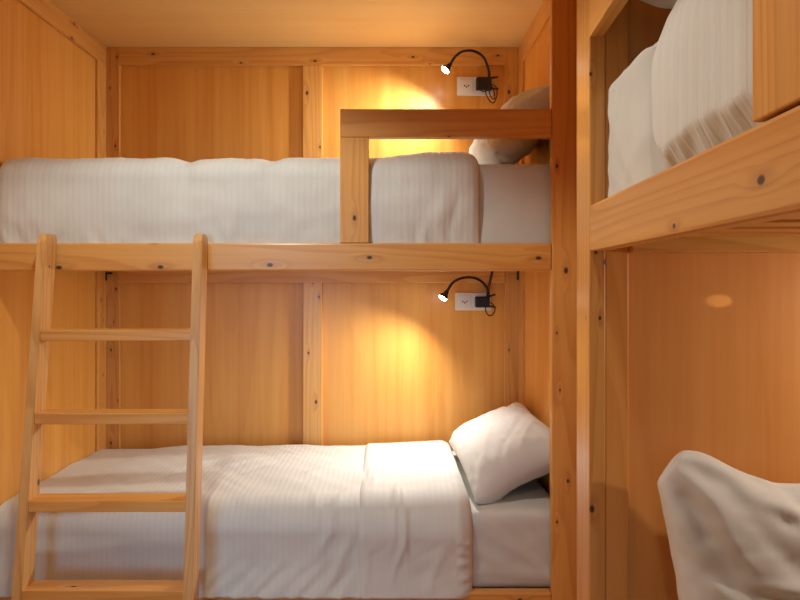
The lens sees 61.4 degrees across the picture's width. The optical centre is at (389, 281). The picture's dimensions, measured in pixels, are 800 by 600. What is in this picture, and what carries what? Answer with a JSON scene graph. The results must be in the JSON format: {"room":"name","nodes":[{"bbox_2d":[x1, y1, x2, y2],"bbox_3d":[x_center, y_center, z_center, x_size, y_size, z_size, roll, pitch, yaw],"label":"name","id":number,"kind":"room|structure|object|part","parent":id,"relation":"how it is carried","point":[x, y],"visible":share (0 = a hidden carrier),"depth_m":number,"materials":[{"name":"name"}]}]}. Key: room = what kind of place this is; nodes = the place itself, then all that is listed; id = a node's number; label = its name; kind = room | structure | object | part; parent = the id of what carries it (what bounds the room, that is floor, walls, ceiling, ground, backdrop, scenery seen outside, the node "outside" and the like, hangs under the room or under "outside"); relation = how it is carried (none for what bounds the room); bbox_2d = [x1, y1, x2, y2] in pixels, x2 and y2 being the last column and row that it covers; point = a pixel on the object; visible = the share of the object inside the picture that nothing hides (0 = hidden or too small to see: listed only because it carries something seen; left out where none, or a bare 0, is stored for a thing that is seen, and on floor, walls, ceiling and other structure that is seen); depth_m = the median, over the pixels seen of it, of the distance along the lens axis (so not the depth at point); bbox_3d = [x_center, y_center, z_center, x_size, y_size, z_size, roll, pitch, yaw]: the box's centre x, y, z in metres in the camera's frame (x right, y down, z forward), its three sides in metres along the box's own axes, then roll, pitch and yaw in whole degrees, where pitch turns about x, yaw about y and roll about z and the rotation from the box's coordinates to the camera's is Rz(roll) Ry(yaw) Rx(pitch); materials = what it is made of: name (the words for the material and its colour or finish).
{"room":"dormitory","nodes":[
{"label":"dormitory","id":0,"kind":"room"},
{"bbox_2d":[0,0,95,505],"bbox_3d":[-1.431,0.178,0.848,0.080,2.643,4.895,0,0,0],"label":"wall","id":1,"kind":"structure","parent":0,"point":[48,82],"depth_m":2.72,"materials":[{"name":"brown wood"}]},
{"bbox_2d":[18,0,105,65],"bbox_3d":[-1.385,-1.097,1.737,0.012,0.093,3.074,0,0,0],"label":"trim","id":2,"kind":"structure","parent":1,"relation":"attached to","point":[46,10],"depth_m":2.88,"materials":[{"name":"brown wood"}]},
{"bbox_2d":[96,60,105,451],"bbox_3d":[-1.385,0.225,3.225,0.012,2.550,0.097,0,0,0],"label":"trim","id":3,"kind":"structure","parent":1,"relation":"attached to","point":[100,67],"depth_m":3.21,"materials":[{"name":"brown wood"}]},
{"bbox_2d":[50,0,543,47],"bbox_3d":[0.350,-1.173,0.887,3.700,0.060,4.975,0,0,0],"label":"ceiling","id":4,"kind":"structure","parent":0,"point":[114,23],"depth_m":2.95,"materials":[{"name":"brown wood"}]},
{"bbox_2d":[121,66,503,587],"bbox_3d":[-0.367,0.178,3.320,2.168,2.643,0.050,0,0,0],"label":"wall","id":5,"kind":"structure","parent":0,"point":[401,364],"depth_m":3.29,"materials":[{"name":"brown wood"}]},
{"bbox_2d":[106,47,120,448],"bbox_3d":[-1.349,0.179,3.284,0.066,2.642,0.021,0,0,0],"label":"trim","id":6,"kind":"structure","parent":5,"relation":"attached to","point":[113,69],"depth_m":3.27,"materials":[{"name":"brown wood"}]},
{"bbox_2d":[119,47,504,65],"bbox_3d":[-0.377,-1.099,3.285,1.988,0.088,0.020,0,0,0],"label":"trim","id":7,"kind":"structure","parent":5,"relation":"attached to","point":[128,56],"depth_m":3.27,"materials":[{"name":"brown wood"}]},
{"bbox_2d":[303,65,322,444],"bbox_3d":[-0.377,0.223,3.285,0.096,2.555,0.020,0,0,0],"label":"trim","id":8,"kind":"structure","parent":5,"relation":"attached to","point":[312,74],"depth_m":3.27,"materials":[{"name":"brown wood"}]},
{"bbox_2d":[439,271,495,315],"bbox_3d":[0.357,0.044,3.193,0.327,0.243,0.078,0,0,-33],"label":"reading lamp","id":9,"kind":"object","parent":5,"relation":"attached to","point":[480,301],"visible":0.95,"depth_m":3.24,"materials":[{"name":"black rubber"}]},
{"bbox_3d":[0.483,0.044,3.251,0.050,0.243,0.021,0,0,7],"label":"cord","id":10,"kind":"part","parent":9,"relation":"part of","materials":[{"name":"black plastic"}]},
{"bbox_2d":[442,49,498,102],"bbox_3d":[0.368,-0.981,3.195,0.327,0.242,0.082,0,0,-32],"label":"reading lamp","id":11,"kind":"object","parent":5,"relation":"attached to","point":[484,84],"visible":1,"depth_m":3.24,"materials":[{"name":"black plastic"}]},
{"bbox_3d":[0.474,-0.911,3.250,0.094,0.101,0.035,0,0,0],"label":"cord","id":12,"kind":"part","parent":11,"relation":"part of","materials":[{"name":"black plastic"}]},
{"bbox_2d":[455,293,490,309],"bbox_3d":[0.406,0.095,3.283,0.176,0.086,0.022,0,0,0],"label":"wall socket","id":13,"kind":"object","parent":5,"relation":"attached to","point":[463,301],"visible":0.63,"depth_m":3.28,"materials":[{"name":"white plastic"}]},
{"bbox_2d":[458,295,470,307],"bbox_3d":[0.364,0.095,3.281,0.062,0.062,0.004,0,0,0],"label":"outlet","id":14,"kind":"object","parent":13,"relation":"attached to","point":[464,301],"depth_m":3.28,"materials":[{"name":"white plastic"}]},
{"bbox_2d":[457,77,492,95],"bbox_3d":[0.415,-0.956,3.283,0.176,0.091,0.022,0,0,0],"label":"wall socket","id":15,"kind":"object","parent":5,"relation":"attached to","point":[466,86],"visible":0.62,"depth_m":3.28,"materials":[{"name":"white plastic"}]},
{"bbox_2d":[460,79,472,91],"bbox_3d":[0.373,-0.956,3.281,0.062,0.062,0.004,0,0,0],"label":"outlet","id":16,"kind":"object","parent":15,"relation":"attached to","point":[466,85],"depth_m":3.28,"materials":[{"name":"white plastic"}]},
{"bbox_2d":[504,47,518,587],"bbox_3d":[0.597,0.179,3.284,0.079,2.642,0.021,0,0,0],"label":"trim","id":17,"kind":"structure","parent":5,"relation":"attached to","point":[511,67],"depth_m":3.27,"materials":[{"name":"brown wood"}]},
{"bbox_2d":[524,19,549,587],"bbox_3d":[0.672,0.178,2.397,0.070,2.643,1.795,0,0,0],"label":"wall","id":18,"kind":"structure","parent":0,"point":[537,61],"depth_m":2.89,"materials":[{"name":"brown wood"}]},
{"bbox_2d":[519,61,523,587],"bbox_3d":[0.631,0.225,3.232,0.012,2.550,0.084,0,0,0],"label":"trim","id":19,"kind":"structure","parent":18,"relation":"attached to","point":[521,66],"depth_m":3.20,"materials":[{"name":"brown wood"}]},
{"bbox_2d":[519,0,549,64],"bbox_3d":[0.631,-1.097,2.817,0.012,0.093,0.914,0,0,0],"label":"trim","id":20,"kind":"structure","parent":18,"relation":"attached to","point":[542,17],"depth_m":2.91,"materials":[{"name":"brown wood"}]},
{"bbox_2d":[628,0,799,599],"bbox_3d":[0.935,0.179,1.430,0.966,2.642,0.090,0,0,4],"label":"wall","id":21,"kind":"structure","parent":0,"point":[714,338],"depth_m":1.40,"materials":[{"name":"brown wood"}]},
{"bbox_2d":[605,2,627,599],"bbox_3d":[0.473,0.179,1.407,0.047,2.642,0.012,0,0,4],"label":"trim","id":22,"kind":"structure","parent":21,"relation":"attached to","point":[616,36],"depth_m":1.40,"materials":[{"name":"brown wood"}]},
{"bbox_3d":[0.350,1.540,0.887,3.700,0.080,4.975,0,0,0],"label":"floor","id":23,"kind":"structure","parent":0,"visible":0},
{"bbox_2d":[12,234,207,599],"bbox_3d":[-0.912,0.668,2.195,0.581,1.663,0.249,0,0,0],"label":"ladder","id":24,"kind":"object","parent":23,"relation":"on","point":[31,502],"visible":1,"depth_m":2.19,"materials":[{"name":"brown wood"}]},
{"bbox_2d":[0,0,576,599],"bbox_3d":[-0.371,0.178,2.797,2.039,2.643,0.954,0,0,0],"label":"bunk bed","id":25,"kind":"object","parent":23,"relation":"on","point":[354,259],"visible":0.56,"depth_m":2.32,"materials":[{"name":"brown wood"}]},
{"bbox_3d":[-0.417,1.121,2.340,1.948,0.098,0.040,0,0,0],"label":"rail","id":26,"kind":"part","parent":25,"relation":"part of","materials":[{"name":"brown wood"}]},
{"bbox_3d":[-0.417,-0.086,2.340,1.948,0.096,0.040,0,0,0],"label":"rail","id":27,"kind":"part","parent":25,"relation":"part of","materials":[{"name":"brown wood"}]},
{"bbox_3d":[-0.123,-0.317,2.339,0.098,0.364,0.038,0,0,0],"label":"guard post","id":28,"kind":"part","parent":25,"relation":"part of","materials":[{"name":"brown wood"}]},
{"bbox_2d":[185,164,549,242],"bbox_3d":[-0.373,-0.264,2.807,1.989,0.315,0.886,0,0,0],"label":"mattress","id":29,"kind":"object","parent":25,"relation":"on","point":[514,200],"visible":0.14,"depth_m":2.37,"materials":[{"name":"fabric"}]},
{"bbox_2d":[0,152,478,242],"bbox_3d":[-0.529,-0.294,2.772,1.685,0.348,0.909,0,0,0],"label":"duvet","id":30,"kind":"object","parent":29,"relation":"on","point":[426,197],"visible":0.9,"depth_m":2.34,"materials":[{"name":"fabric"}]},
{"bbox_2d":[469,85,549,163],"bbox_3d":[0.502,-0.612,2.839,0.308,0.308,0.661,0,0,0],"label":"pillow","id":31,"kind":"object","parent":29,"relation":"on","point":[486,151],"visible":0.31,"depth_m":2.57,"materials":[{"name":"fabric"}]},
{"bbox_3d":[0.193,-0.548,2.339,0.730,0.098,0.038,0,0,0],"label":"guard rail","id":32,"kind":"part","parent":25,"relation":"part of","materials":[{"name":"brown wood"}]},
{"bbox_2d":[452,451,549,586],"bbox_3d":[-0.384,0.946,2.804,2.012,0.286,0.897,0,0,0],"label":"mattress","id":33,"kind":"object","parent":25,"relation":"on","point":[511,534],"visible":0.15,"depth_m":2.37,"materials":[{"name":"fabric"}]},
{"bbox_2d":[0,440,471,598],"bbox_3d":[-0.549,0.910,2.763,1.675,0.349,0.932,0,0,0],"label":"duvet","id":34,"kind":"object","parent":33,"relation":"on","point":[371,520],"visible":0.95,"depth_m":2.34,"materials":[{"name":"fabric"}]},
{"bbox_2d":[449,402,549,504],"bbox_3d":[0.467,0.682,2.785,0.384,0.290,0.735,0,0,0],"label":"pillow","id":35,"kind":"object","parent":33,"relation":"on","point":[500,450],"visible":0.91,"depth_m":2.50,"materials":[{"name":"fabric"}]},
{"bbox_3d":[0.603,0.178,2.339,0.090,2.643,0.038,0,0,0],"label":"corner post","id":36,"kind":"part","parent":25,"relation":"part of","materials":[{"name":"brown wood"}]},
{"bbox_2d":[577,0,799,599],"bbox_3d":[0.831,0.178,0.436,0.950,2.643,2.124,0,0,4],"label":"bunk bed","id":37,"kind":"object","parent":23,"relation":"on","point":[740,194],"visible":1,"depth_m":1.19,"materials":[{"name":"brown wood"}]},
{"bbox_3d":[0.436,0.178,1.463,0.034,2.643,0.124,0,0,4],"label":"corner post","id":38,"kind":"part","parent":37,"relation":"part of","materials":[{"name":"brown wood"}]},
{"bbox_3d":[0.404,-0.558,0.999,0.029,0.097,0.806,0,0,4],"label":"guard rail","id":39,"kind":"part","parent":37,"relation":"part of","materials":[{"name":"brown wood"}]},
{"bbox_2d":[608,42,665,196],"bbox_3d":[0.838,-0.256,0.381,0.910,0.300,1.976,0,0,4],"label":"mattress","id":40,"kind":"object","parent":37,"relation":"on","point":[635,157],"visible":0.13,"depth_m":1.22,"materials":[{"name":"fabric"}]},
{"bbox_2d":[651,0,763,168],"bbox_3d":[0.823,-0.323,0.274,0.894,0.346,1.600,0,0,4],"label":"duvet","id":41,"kind":"object","parent":40,"relation":"on","point":[702,70],"visible":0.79,"depth_m":0.90,"materials":[{"name":"fabric"}]},
{"bbox_2d":[640,0,676,8],"bbox_3d":[0.810,-0.535,1.142,0.685,0.153,0.408,0,0,4],"label":"pillow","id":42,"kind":"object","parent":41,"relation":"on","point":[666,4],"visible":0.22,"depth_m":1.29,"materials":[{"name":"fabric"}]},
{"bbox_3d":[0.370,-0.112,0.403,0.034,0.096,2.000,0,0,4],"label":"rail","id":43,"kind":"part","parent":37,"relation":"part of","materials":[{"name":"brown wood"}]},
{"bbox_3d":[0.382,-0.336,0.643,0.029,0.346,0.092,0,0,4],"label":"guard post","id":44,"kind":"part","parent":37,"relation":"part of","materials":[{"name":"brown wood"}]},
{"bbox_3d":[0.842,0.951,0.381,0.900,0.262,1.975,0,0,4],"label":"mattress","id":45,"kind":"object","parent":37,"relation":"on","visible":0},
{"bbox_2d":[657,450,799,599],"bbox_3d":[0.878,0.563,1.223,0.719,0.495,0.253,0,0,0],"label":"pillow","id":46,"kind":"object","parent":45,"relation":"on","point":[734,534],"visible":1,"depth_m":1.22,"materials":[{"name":"fabric"}]}
]}

